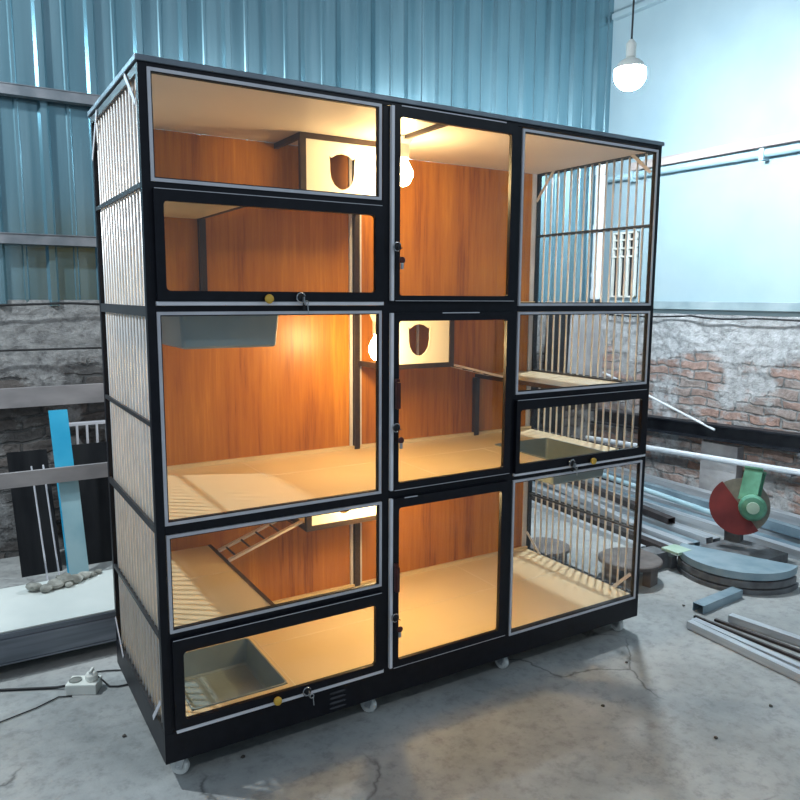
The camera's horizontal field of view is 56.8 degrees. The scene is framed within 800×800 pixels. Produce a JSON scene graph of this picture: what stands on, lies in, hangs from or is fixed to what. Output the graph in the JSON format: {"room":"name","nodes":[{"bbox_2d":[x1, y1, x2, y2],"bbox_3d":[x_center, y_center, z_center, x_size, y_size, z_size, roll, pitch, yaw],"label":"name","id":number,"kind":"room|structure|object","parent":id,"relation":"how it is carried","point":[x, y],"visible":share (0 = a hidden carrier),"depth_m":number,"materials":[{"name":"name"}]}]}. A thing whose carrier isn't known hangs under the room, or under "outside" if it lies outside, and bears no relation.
{"room":"metal fabrication workshop","nodes":[
{"label":"metal fabrication workshop","id":0,"kind":"room"},
{"bbox_2d":[0,0,613,558],"bbox_3d":[-1.474,-1.363,3.752,7.109,4.265,0.197,-5,9,-31],"label":"wall","id":1,"kind":"structure","parent":0,"point":[550,61],"depth_m":3.87,"materials":[{"name":"metal"}]},
{"bbox_2d":[0,302,98,306],"bbox_3d":[-2.503,-0.409,3.158,4.200,0.053,0.012,-5,9,-31],"label":"cable","id":2,"kind":"object","parent":1,"relation":"attached to","point":[47,303],"visible":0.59,"depth_m":3.63,"materials":[{"name":"black rubber"}]},
{"bbox_2d":[0,347,101,351],"bbox_3d":[-2.505,-0.193,3.188,4.200,0.017,0.010,-5,9,-31],"label":"cable","id":3,"kind":"object","parent":1,"relation":"attached to","point":[43,349],"visible":0.35,"depth_m":3.65,"materials":[{"name":"black rubber"}]},
{"bbox_2d":[0,383,103,408],"bbox_3d":[-2.202,0.017,3.393,2.100,0.100,0.030,-5,9,-31],"label":"board","id":4,"kind":"object","parent":1,"relation":"attached to","point":[20,397],"visible":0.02,"depth_m":3.66,"materials":[{"name":"grey wood"}]},
{"bbox_2d":[0,462,107,489],"bbox_3d":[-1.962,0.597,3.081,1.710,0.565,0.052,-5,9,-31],"label":"board","id":5,"kind":"object","parent":1,"relation":"attached to","point":[94,470],"visible":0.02,"depth_m":3.28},
{"bbox_2d":[69,420,105,443],"bbox_3d":[-1.448,0.155,3.878,0.530,0.114,0.060,-5,9,-31],"label":"rack","id":6,"kind":"object","parent":1,"relation":"attached to","point":[96,422],"visible":0.3,"depth_m":3.76,"materials":[{"name":"white metal"}]},
{"bbox_2d":[0,507,799,799],"bbox_3d":[0.018,1.139,1.692,7.180,0.100,5.800,-5,9,-31],"label":"floor","id":7,"kind":"structure","parent":0,"point":[537,727],"depth_m":2.26,"materials":[{"name":"concrete"}]},
{"bbox_2d":[0,685,64,690],"bbox_3d":[-1.489,0.973,2.392,0.747,0.016,0.121,-3,9,-22],"label":"power cable","id":8,"kind":"object","parent":7,"relation":"on","point":[60,686],"visible":0.93,"depth_m":2.47,"materials":[{"name":"black rubber"}]},
{"bbox_2d":[6,449,61,577],"bbox_3d":[-1.746,0.535,3.534,0.194,0.565,0.178,-5,9,-31],"label":"sheet","id":9,"kind":"object","parent":7,"relation":"on","point":[31,558],"visible":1,"depth_m":3.52,"materials":[{"name":"black metal"}]},
{"bbox_2d":[0,695,71,722],"bbox_3d":[-1.248,0.995,2.277,0.030,0.004,0.465,8,11,43],"label":"power cable","id":10,"kind":"object","parent":7,"relation":"on","point":[70,695],"visible":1,"depth_m":2.36,"materials":[{"name":"black rubber"}]},
{"bbox_2d":[30,466,48,580],"bbox_3d":[-1.670,0.578,3.429,0.008,0.513,0.238,-6,10,-36],"label":"rod","id":11,"kind":"object","parent":7,"relation":"on","point":[30,466],"visible":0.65,"depth_m":3.42,"materials":[{"name":"grey metal"}]},
{"bbox_2d":[42,465,59,574],"bbox_3d":[-1.627,0.574,3.455,0.008,0.513,0.238,-6,10,-36],"label":"rod","id":12,"kind":"object","parent":7,"relation":"on","point":[42,465],"visible":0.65,"depth_m":3.45,"materials":[{"name":"grey metal"}]},
{"bbox_2d":[0,569,115,665],"bbox_3d":[-1.703,0.870,2.583,2.000,0.166,0.436,-5,9,-31],"label":"platform","id":13,"kind":"object","parent":7,"relation":"on","point":[37,624],"visible":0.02,"depth_m":2.69,"materials":[{"name":"metal"}]},
{"bbox_2d":[25,582,41,591],"bbox_3d":[-1.427,0.728,2.884,0.061,0.035,0.055,-5,9,-31],"label":"chunk","id":14,"kind":"object","parent":13,"relation":"on","point":[31,586],"visible":0.97,"depth_m":2.87,"materials":[{"name":"grey stone"}]},
{"bbox_2d":[40,584,52,592],"bbox_3d":[-1.376,0.731,2.876,0.048,0.030,0.044,6,10,37],"label":"chunk","id":15,"kind":"object","parent":13,"relation":"on","point":[45,588],"visible":1,"depth_m":2.86,"materials":[{"name":"grey stone"}]},
{"bbox_2d":[47,578,63,588],"bbox_3d":[-1.356,0.723,2.915,0.058,0.037,0.056,7,11,41],"label":"chunk","id":16,"kind":"object","parent":13,"relation":"on","point":[56,583],"visible":0.91,"depth_m":2.90,"materials":[{"name":"grey stone"}]},
{"bbox_2d":[56,572,72,584],"bbox_3d":[-1.337,0.714,2.956,0.073,0.044,0.068,-5,9,-31],"label":"chunk","id":17,"kind":"object","parent":13,"relation":"on","point":[65,577],"visible":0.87,"depth_m":2.94,"materials":[{"name":"grey stone"}]},
{"bbox_2d":[65,581,72,586],"bbox_3d":[-1.309,0.730,2.927,0.031,0.021,0.034,-5,9,-31],"label":"chunk","id":18,"kind":"object","parent":13,"relation":"on","point":[67,584],"visible":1,"depth_m":2.92,"materials":[{"name":"grey stone"}]},
{"bbox_2d":[72,574,83,583],"bbox_3d":[-1.301,0.717,2.971,0.058,0.034,0.052,-5,9,-31],"label":"chunk","id":19,"kind":"object","parent":13,"relation":"on","point":[77,578],"visible":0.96,"depth_m":2.96,"materials":[{"name":"grey stone"}]},
{"bbox_2d":[78,571,90,578],"bbox_3d":[-1.285,0.712,3.011,0.052,0.032,0.046,-5,9,-31],"label":"chunk","id":20,"kind":"object","parent":13,"relation":"on","point":[86,574],"visible":0.86,"depth_m":3.00,"materials":[{"name":"grey stone"}]},
{"bbox_2d":[48,409,73,572],"bbox_3d":[-1.559,0.441,3.472,0.082,0.770,0.230,-6,10,-36],"label":"panel","id":21,"kind":"object","parent":7,"relation":"on","point":[58,419],"visible":0.43,"depth_m":3.49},
{"bbox_2d":[59,480,88,574],"bbox_3d":[-1.472,0.607,3.348,0.100,0.477,0.081,-5,9,-31],"label":"panel","id":22,"kind":"object","parent":7,"relation":"on","point":[70,499],"visible":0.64,"depth_m":3.35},
{"bbox_2d":[65,675,102,694],"bbox_3d":[-1.057,0.953,2.476,0.100,0.038,0.066,0,8,-3],"label":"socket","id":23,"kind":"object","parent":7,"relation":"on","point":[76,685],"visible":0.99,"depth_m":2.45,"materials":[{"name":"white plastic"}]},
{"bbox_2d":[85,667,97,681],"bbox_3d":[-1.031,0.917,2.472,0.040,0.038,0.040,-5,9,-31],"label":"plug","id":24,"kind":"object","parent":23,"relation":"in","point":[91,675],"visible":1,"depth_m":2.46,"materials":[{"name":"white plastic"}]},
{"bbox_2d":[72,442,111,564],"bbox_3d":[-1.374,0.500,3.797,0.534,0.565,0.203,-5,9,-31],"label":"sheet","id":25,"kind":"object","parent":7,"relation":"on","point":[94,493],"visible":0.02,"depth_m":3.70,"materials":[{"name":"black metal"}]},
{"bbox_2d":[97,669,120,671],"bbox_3d":[-0.986,0.950,2.612,0.198,0.005,0.048,-5,9,-31],"label":"power cable","id":26,"kind":"object","parent":7,"relation":"on","point":[115,669],"visible":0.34,"depth_m":2.60,"materials":[{"name":"black rubber"}]},
{"bbox_2d":[98,676,127,686],"bbox_3d":[-0.937,0.946,2.515,0.172,0.041,0.034,-3,9,-24],"label":"power cable","id":27,"kind":"object","parent":7,"relation":"on","point":[104,681],"visible":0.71,"depth_m":2.50,"materials":[{"name":"black rubber"}]},
{"bbox_2d":[87,53,664,774],"bbox_3d":[-0.001,0.017,2.598,1.848,1.871,0.703,-5,9,-31],"label":"cage","id":28,"kind":"object","parent":7,"relation":"on","point":[338,497],"visible":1,"depth_m":2.52,"materials":[{"name":"orange wood"}]},
{"bbox_2d":[164,201,239,218],"bbox_3d":[-0.646,-0.566,2.144,0.300,0.012,0.624,-5,9,-31],"label":"shelf","id":29,"kind":"object","parent":28,"relation":"attached to","point":[172,210],"depth_m":2.23,"materials":[{"name":"beige wood"}]},
{"bbox_2d":[161,305,278,348],"bbox_3d":[-0.546,-0.219,2.155,0.290,0.115,0.350,-5,9,-31],"label":"tray","id":30,"kind":"object","parent":28,"relation":"in","point":[183,332],"visible":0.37,"depth_m":2.02,"materials":[{"name":"grey plastic"}]},
{"bbox_2d":[171,545,269,626],"bbox_3d":[-0.652,0.574,2.303,0.300,0.012,0.624,-5,9,-31],"label":"shelf","id":31,"kind":"object","parent":28,"relation":"attached to","point":[206,586],"depth_m":2.26,"materials":[{"name":"beige wood"}]},
{"bbox_2d":[184,638,286,710],"bbox_3d":[-0.552,0.885,2.310,0.290,0.088,0.350,-5,9,-31],"label":"tray","id":32,"kind":"object","parent":28,"relation":"in","point":[220,673],"visible":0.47,"depth_m":2.42,"materials":[{"name":"grey plastic"}]},
{"bbox_2d":[370,314,375,334],"bbox_3d":[-0.073,-0.262,2.512,0.068,0.080,0.068,-5,9,-31],"label":"bulb socket","id":33,"kind":"object","parent":28,"relation":"attached to","point":[373,316],"depth_m":2.50,"materials":[{"name":"white plastic"}]},
{"bbox_2d":[401,135,412,158],"bbox_3d":[0.011,-0.846,2.480,0.068,0.070,0.068,-5,9,-31],"label":"bulb socket","id":34,"kind":"object","parent":28,"relation":"attached to","point":[405,140],"depth_m":2.46,"materials":[{"name":"white plastic"}]},
{"bbox_2d":[495,438,603,484],"bbox_3d":[0.590,0.238,2.922,0.290,0.098,0.350,-5,9,-31],"label":"tray","id":35,"kind":"object","parent":28,"relation":"in","point":[544,448],"visible":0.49,"depth_m":3.03,"materials":[{"name":"grey plastic"}]},
{"bbox_2d":[489,371,618,386],"bbox_3d":[0.623,-0.078,2.997,0.302,0.012,0.624,-5,9,-31],"label":"shelf","id":36,"kind":"object","parent":28,"relation":"attached to","point":[527,378],"depth_m":3.00,"materials":[{"name":"beige wood"}]},
{"bbox_2d":[533,354,537,481],"bbox_3d":[0.713,-0.026,5.095,0.640,1.270,0.148,-5,9,-31],"label":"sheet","id":37,"kind":"object","parent":7,"relation":"on","point":[536,410],"visible":0.02,"depth_m":5.24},
{"bbox_2d":[530,537,569,562],"bbox_3d":[0.725,0.767,3.708,0.250,0.085,0.250,-5,9,-31],"label":"stand","id":38,"kind":"object","parent":7,"relation":"on","point":[567,546],"visible":0.24,"depth_m":3.66,"materials":[{"name":"grey metal"}]},
{"bbox_2d":[542,315,570,433],"bbox_3d":[1.125,-0.053,5.358,0.360,1.255,0.128,-5,9,-31],"label":"sheet","id":39,"kind":"object","parent":7,"relation":"on","point":[556,328],"visible":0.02,"depth_m":5.35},
{"bbox_2d":[532,500,645,547],"bbox_3d":[0.967,0.693,4.439,0.035,0.030,1.324,-4,9,-27],"label":"metal bar","id":40,"kind":"object","parent":7,"relation":"on","point":[568,517],"visible":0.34,"depth_m":4.22,"materials":[{"name":"grey metal"}]},
{"bbox_2d":[532,496,670,553],"bbox_3d":[1.051,0.687,4.431,0.050,0.045,1.424,-4,9,-27],"label":"metal bar","id":41,"kind":"object","parent":7,"relation":"on","point":[646,541],"visible":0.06,"depth_m":4.19,"materials":[{"name":"grey metal"}]},
{"bbox_2d":[532,491,672,544],"bbox_3d":[1.116,0.691,4.460,0.045,0.030,1.444,-4,9,-27],"label":"metal bar","id":42,"kind":"object","parent":7,"relation":"on","point":[644,534],"visible":0.02,"depth_m":4.00,"materials":[{"name":"grey metal"}]},
{"bbox_2d":[532,483,692,545],"bbox_3d":[1.176,0.677,4.489,0.050,0.050,1.454,-4,9,-27],"label":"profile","id":43,"kind":"object","parent":7,"relation":"on","point":[659,534],"visible":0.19,"depth_m":4.09,"materials":[{"name":"grey metal"}]},
{"bbox_2d":[543,482,633,525],"bbox_3d":[1.124,0.609,4.595,0.045,0.030,1.160,-2,8,-16],"label":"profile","id":44,"kind":"object","parent":43,"relation":"on","point":[569,491],"visible":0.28,"depth_m":4.42,"materials":[{"name":"grey metal"}]},
{"bbox_2d":[597,477,633,488],"bbox_3d":[1.945,0.691,4.391,0.040,0.060,2.700,-4,9,-30],"label":"metal bar","id":45,"kind":"object","parent":7,"relation":"on","point":[597,477],"visible":0.02,"depth_m":5.14,"materials":[{"name":"grey metal"}]},
{"bbox_2d":[532,481,699,545],"bbox_3d":[1.233,0.677,4.530,0.045,0.040,1.444,-4,9,-27],"label":"metal bar","id":46,"kind":"object","parent":7,"relation":"on","point":[695,542],"visible":0.19,"depth_m":4.10,"materials":[{"name":"grey metal"}]},
{"bbox_2d":[535,480,712,545],"bbox_3d":[1.305,0.663,4.560,0.050,0.060,1.464,-4,9,-27],"label":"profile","id":47,"kind":"object","parent":7,"relation":"on","point":[704,539],"visible":0.31,"depth_m":4.15,"materials":[{"name":"grey metal"}]},
{"bbox_2d":[568,480,674,523],"bbox_3d":[1.304,0.595,4.645,0.050,0.035,1.161,-3,9,-20],"label":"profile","id":48,"kind":"object","parent":47,"relation":"on","point":[655,514],"visible":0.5,"depth_m":4.42,"materials":[{"name":"black metal"}]},
{"bbox_2d":[598,547,662,587],"bbox_3d":[1.081,0.791,3.481,0.290,0.105,0.290,-5,9,-31],"label":"stand","id":49,"kind":"object","parent":7,"relation":"on","point":[650,563],"visible":0.72,"depth_m":3.42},
{"bbox_2d":[562,483,720,541],"bbox_3d":[1.368,0.667,4.606,0.060,0.040,1.455,-4,9,-26],"label":"metal bar","id":50,"kind":"object","parent":7,"relation":"on","point":[715,538],"visible":0.19,"depth_m":4.12,"materials":[{"name":"grey metal"}]},
{"bbox_2d":[568,483,799,560],"bbox_3d":[1.750,0.717,4.233,0.050,0.050,2.490,-4,9,-30],"label":"metal bar","id":51,"kind":"object","parent":7,"relation":"on","point":[793,552],"visible":0.4,"depth_m":4.18,"materials":[{"name":"grey metal"}]},
{"bbox_2d":[583,480,799,547],"bbox_3d":[1.831,0.719,4.254,0.050,0.040,2.540,-4,9,-30],"label":"metal bar","id":52,"kind":"object","parent":7,"relation":"on","point":[604,487],"visible":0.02,"depth_m":4.41,"materials":[{"name":"grey metal"}]},
{"bbox_2d":[585,478,799,543],"bbox_3d":[1.846,0.694,4.401,0.060,0.050,2.580,-4,9,-30],"label":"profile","id":53,"kind":"object","parent":7,"relation":"on","point":[596,480],"visible":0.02,"depth_m":4.59,"materials":[{"name":"grey metal"}]},
{"bbox_2d":[602,469,799,538],"bbox_3d":[1.875,0.638,4.364,0.050,0.050,2.105,-4,9,-27],"label":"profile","id":54,"kind":"object","parent":53,"relation":"on","point":[775,525],"visible":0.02,"depth_m":4.46,"materials":[{"name":"grey metal"}]},
{"bbox_2d":[602,473,710,515],"bbox_3d":[1.492,0.547,4.618,0.032,0.035,1.266,-3,9,-22],"label":"metal pipe","id":55,"kind":"object","parent":54,"relation":"on","point":[701,509],"visible":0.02,"depth_m":4.38,"materials":[{"name":"silver metal"}]},
{"bbox_2d":[692,587,742,613],"bbox_3d":[1.378,0.866,3.203,0.301,0.036,0.050,-5,10,-35],"label":"metal tube offcut","id":56,"kind":"object","parent":7,"relation":"on","point":[707,604],"visible":1,"depth_m":3.17,"materials":[{"name":"grey metal"}]},
{"bbox_2d":[641,466,798,595],"bbox_3d":[1.626,0.596,3.562,0.670,0.475,0.585,-5,9,-31],"label":"saw","id":57,"kind":"object","parent":7,"relation":"on","point":[740,507],"visible":0.94,"depth_m":3.60,"materials":[{"name":"green paint"}]},
{"bbox_2d":[686,620,799,682],"bbox_3d":[1.334,0.944,2.662,0.030,0.030,0.716,-4,9,-28],"label":"metal bar","id":58,"kind":"object","parent":7,"relation":"on","point":[745,650],"visible":1,"depth_m":2.74,"materials":[{"name":"silver metal"}]},
{"bbox_2d":[691,618,799,669],"bbox_3d":[1.389,0.945,2.673,0.030,0.026,0.775,-4,9,-30],"label":"metal bar","id":59,"kind":"object","parent":7,"relation":"on","point":[769,652],"visible":0.5,"depth_m":2.77,"materials":[{"name":"silver metal"}]},
{"bbox_2d":[694,615,799,660],"bbox_3d":[1.405,0.936,2.794,0.012,0.010,0.666,-5,10,-33],"label":"metal bar","id":60,"kind":"object","parent":7,"relation":"on","point":[773,648],"visible":1,"depth_m":2.85,"materials":[{"name":"black metal"}]},
{"bbox_2d":[714,618,799,652],"bbox_3d":[1.451,0.932,2.830,0.014,0.010,0.522,-6,10,-37],"label":"metal bar","id":61,"kind":"object","parent":7,"relation":"on","point":[752,633],"visible":1,"depth_m":2.89,"materials":[{"name":"black metal"}]},
{"bbox_2d":[728,613,799,646],"bbox_3d":[1.546,0.926,2.812,0.034,0.028,0.596,-6,10,-39],"label":"metal bar","id":62,"kind":"object","parent":7,"relation":"on","point":[774,632],"visible":1,"depth_m":2.92,"materials":[{"name":"grey metal"}]},
{"bbox_3d":[2.084,0.688,4.452,0.100,0.050,2.741,-5,9,-31],"label":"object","id":63,"kind":"object","parent":7,"relation":"on","visible":0},
{"bbox_2d":[606,467,799,525],"bbox_3d":[2.051,0.628,4.441,0.060,0.045,2.351,-4,9,-29],"label":"metal bar","id":64,"kind":"object","parent":63,"relation":"on","point":[777,514],"visible":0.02,"depth_m":4.73,"materials":[{"name":"grey metal"}]},
{"bbox_2d":[614,0,646,90],"bbox_3d":[1.201,-2.495,3.734,0.163,1.782,0.163,-5,9,-31],"label":"pendant lamp","id":65,"kind":"object","parent":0,"point":[630,73],"visible":1,"depth_m":3.80,"materials":[{"name":"white plastic"}]},
{"bbox_2d":[626,39,636,57],"bbox_3d":[1.197,-1.818,3.829,0.052,0.090,0.051,-5,9,-31],"label":"socket","id":66,"kind":"object","parent":65,"relation":"attached to","point":[631,45],"depth_m":3.81,"materials":[{"name":"white plastic"}]},
{"bbox_2d":[596,0,799,514],"bbox_3d":[3.023,-1.261,3.213,0.196,4.265,5.820,-5,9,-31],"label":"wall","id":67,"kind":"structure","parent":0,"point":[719,72],"depth_m":4.80,"materials":[{"name":"blue paint"}]},
{"bbox_2d":[590,164,605,298],"bbox_3d":[1.464,-1.245,5.484,0.094,0.985,0.122,-5,9,-31],"label":"drain pipe","id":68,"kind":"object","parent":67,"relation":"attached to","point":[603,167],"visible":0.54,"depth_m":5.44,"materials":[{"name":"white plastic"}]},
{"bbox_2d":[610,231,639,296],"bbox_3d":[1.651,-0.993,5.438,0.032,0.472,0.224,-5,9,-31],"label":"vent window","id":69,"kind":"structure","parent":67,"relation":"in","point":[622,234],"depth_m":5.43,"materials":[{"name":"white plastic"}]},
{"bbox_2d":[612,0,666,20],"bbox_3d":[3.028,-2.424,2.960,0.050,0.040,5.670,-5,9,-31],"label":"trim","id":70,"kind":"structure","parent":67,"relation":"attached to","point":[643,5],"depth_m":5.17,"materials":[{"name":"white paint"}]},
{"bbox_2d":[590,409,799,476],"bbox_3d":[2.427,0.341,4.082,0.270,0.388,3.723,-5,9,-31],"label":"steel beam","id":71,"kind":"structure","parent":67,"relation":"attached to","point":[736,434],"depth_m":4.79,"materials":[{"name":"black metal"}]},
{"bbox_2d":[602,371,715,430],"bbox_3d":[1.768,-0.007,5.134,0.015,0.300,0.974,-5,9,-31],"label":"metal rod","id":72,"kind":"object","parent":71,"relation":"on","point":[607,374],"visible":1,"depth_m":4.97,"materials":[{"name":"white metal"}]},
{"bbox_2d":[585,435,799,471],"bbox_3d":[2.347,0.419,4.079,0.028,0.188,3.581,-5,9,-31],"label":"metal pipe","id":73,"kind":"object","parent":71,"relation":"attached to","point":[599,438],"visible":0.59,"depth_m":4.68,"materials":[{"name":"white metal"}]},
{"bbox_2d":[589,438,799,475],"bbox_3d":[2.303,0.425,4.065,0.020,0.172,3.401,-5,9,-31],"label":"metal pipe","id":74,"kind":"object","parent":71,"relation":"attached to","point":[590,439],"visible":1,"depth_m":4.64,"materials":[{"name":"silver metal"}]},
{"bbox_2d":[599,300,799,311],"bbox_3d":[3.015,-0.389,3.262,0.035,0.055,5.700,-5,9,-31],"label":"trim","id":75,"kind":"structure","parent":67,"relation":"attached to","point":[684,305],"depth_m":4.72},
{"bbox_2d":[605,314,799,321],"bbox_3d":[2.935,-0.321,3.341,0.012,0.035,5.300,-5,9,-31],"label":"cable","id":76,"kind":"object","parent":67,"relation":"attached to","point":[774,319],"visible":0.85,"depth_m":4.75,"materials":[{"name":"black rubber"}]},
{"bbox_2d":[607,143,799,182],"bbox_3d":[2.992,-1.290,3.154,0.065,0.070,5.560,-5,9,-31],"label":"conduit","id":77,"kind":"object","parent":67,"relation":"attached to","point":[763,154],"visible":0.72,"depth_m":4.67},
{"bbox_2d":[631,130,799,170],"bbox_3d":[3.058,-1.355,3.061,0.046,0.070,5.356,-5,9,-31],"label":"batten","id":78,"kind":"object","parent":67,"relation":"attached to","point":[790,137],"visible":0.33,"depth_m":4.65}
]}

